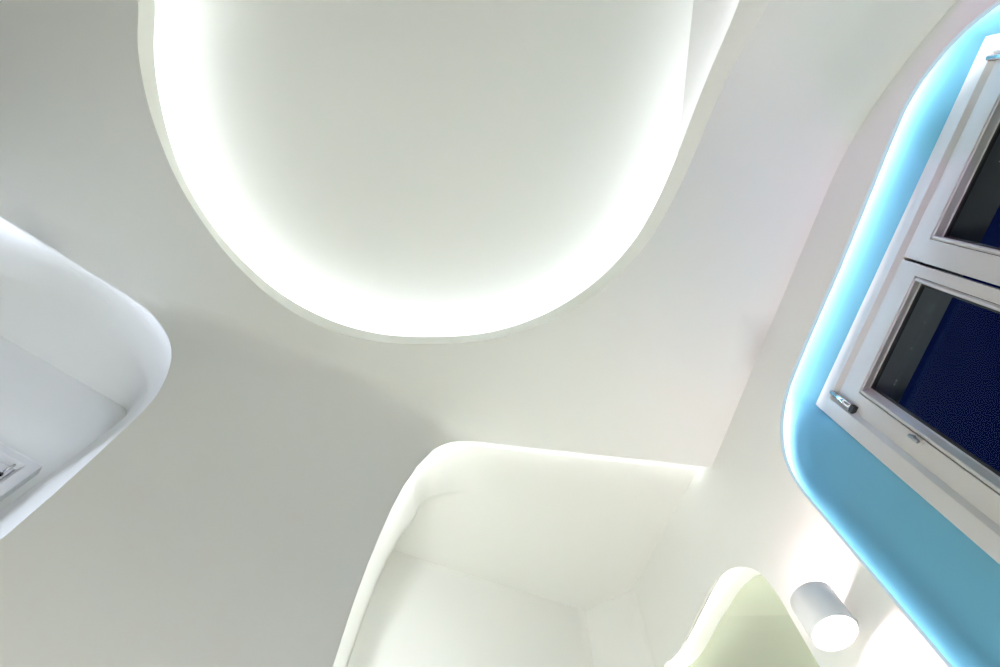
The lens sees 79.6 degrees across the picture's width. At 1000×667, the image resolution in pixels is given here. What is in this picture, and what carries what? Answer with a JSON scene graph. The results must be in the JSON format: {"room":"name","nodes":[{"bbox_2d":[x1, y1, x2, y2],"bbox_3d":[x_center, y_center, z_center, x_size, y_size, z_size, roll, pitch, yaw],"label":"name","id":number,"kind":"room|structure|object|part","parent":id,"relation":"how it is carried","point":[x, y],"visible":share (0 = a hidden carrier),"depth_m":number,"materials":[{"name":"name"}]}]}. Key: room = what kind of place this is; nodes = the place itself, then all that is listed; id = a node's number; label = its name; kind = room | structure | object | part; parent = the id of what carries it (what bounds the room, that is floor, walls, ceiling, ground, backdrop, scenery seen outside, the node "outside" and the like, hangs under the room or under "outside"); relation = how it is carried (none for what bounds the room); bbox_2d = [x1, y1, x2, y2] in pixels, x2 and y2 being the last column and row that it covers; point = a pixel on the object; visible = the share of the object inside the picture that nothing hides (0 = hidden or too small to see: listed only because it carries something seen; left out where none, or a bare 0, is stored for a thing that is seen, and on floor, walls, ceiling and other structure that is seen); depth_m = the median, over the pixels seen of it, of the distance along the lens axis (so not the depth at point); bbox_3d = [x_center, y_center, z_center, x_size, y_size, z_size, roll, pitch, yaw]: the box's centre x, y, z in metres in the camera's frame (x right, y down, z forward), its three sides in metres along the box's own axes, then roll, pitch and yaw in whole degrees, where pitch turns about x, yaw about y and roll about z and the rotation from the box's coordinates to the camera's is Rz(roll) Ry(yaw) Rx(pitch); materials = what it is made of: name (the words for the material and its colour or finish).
{"room":"bedroom","nodes":[
{"label":"bedroom","id":0,"kind":"room"},
{"bbox_2d":[0,215,171,539],"bbox_3d":[-1.575,0.287,0.585,1.534,2.909,0.456,35,-75,-10],"label":"wall","id":1,"kind":"structure","parent":0,"point":[81,358],"depth_m":1.95,"materials":[{"name":"white paint"}]},
{"bbox_2d":[0,443,41,501],"bbox_3d":[-1.695,0.426,1.065,1.659,1.593,0.239,35,-75,-10],"label":"window","id":2,"kind":"structure","parent":1,"relation":"in","point":[16,469],"depth_m":1.64,"materials":[{"name":"white paint"}]},
{"bbox_3d":[-1.498,0.500,0.998,0.360,1.310,0.060,35,-75,-10],"label":"sash","id":3,"kind":"part","parent":2,"relation":"part of","materials":[{"name":"white paint"}]},
{"bbox_2d":[0,290,711,666],"bbox_3d":[-0.346,0.986,0.893,2.069,3.069,0.953,18,-72,-5],"label":"wall","id":4,"kind":"structure","parent":0,"point":[278,501],"depth_m":1.72,"materials":[{"name":"white paint"}]},
{"bbox_2d":[0,0,956,465],"bbox_3d":[-0.141,-0.936,1.524,3.151,0.522,2.931,1,-72,0],"label":"ceiling","id":5,"kind":"structure","parent":0,"point":[585,226],"depth_m":1.86,"materials":[{"name":"white paint"}]},
{"bbox_2d":[634,0,999,666],"bbox_3d":[1.049,-0.115,0.523,0.145,3.078,3.610,14,-72,-4],"label":"wall","id":6,"kind":"structure","parent":0,"point":[788,499],"depth_m":1.61,"materials":[{"name":"white paint"}]},
{"bbox_3d":[0.706,1.190,1.006,0.015,1.999,0.669,14,-72,-4],"label":"arch panel","id":7,"kind":"part","parent":6,"relation":"part of","materials":[{"name":"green paint"}]},
{"bbox_2d":[790,581,858,651],"bbox_3d":[0.686,0.588,1.251,0.120,0.094,0.096,1,-72,0],"label":"wall lamp","id":8,"kind":"object","parent":6,"relation":"attached to","point":[824,617],"visible":1,"depth_m":1.22,"materials":[{"name":"white metal"}]},
{"bbox_2d":[816,33,999,563],"bbox_3d":[1.142,-0.054,1.077,0.175,1.565,1.860,14,-72,-4],"label":"window","id":9,"kind":"structure","parent":6,"relation":"in","point":[955,199],"depth_m":1.50,"materials":[{"name":"white wood"}]},
{"bbox_3d":[1.039,0.193,1.078,0.050,1.253,0.416,14,-72,-4],"label":"sash","id":10,"kind":"part","parent":9,"relation":"part of","materials":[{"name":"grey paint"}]},
{"bbox_3d":[1.154,-0.235,0.935,0.050,1.253,0.503,14,-72,-4],"label":"sash","id":11,"kind":"part","parent":9,"relation":"part of","materials":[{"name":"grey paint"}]}
]}

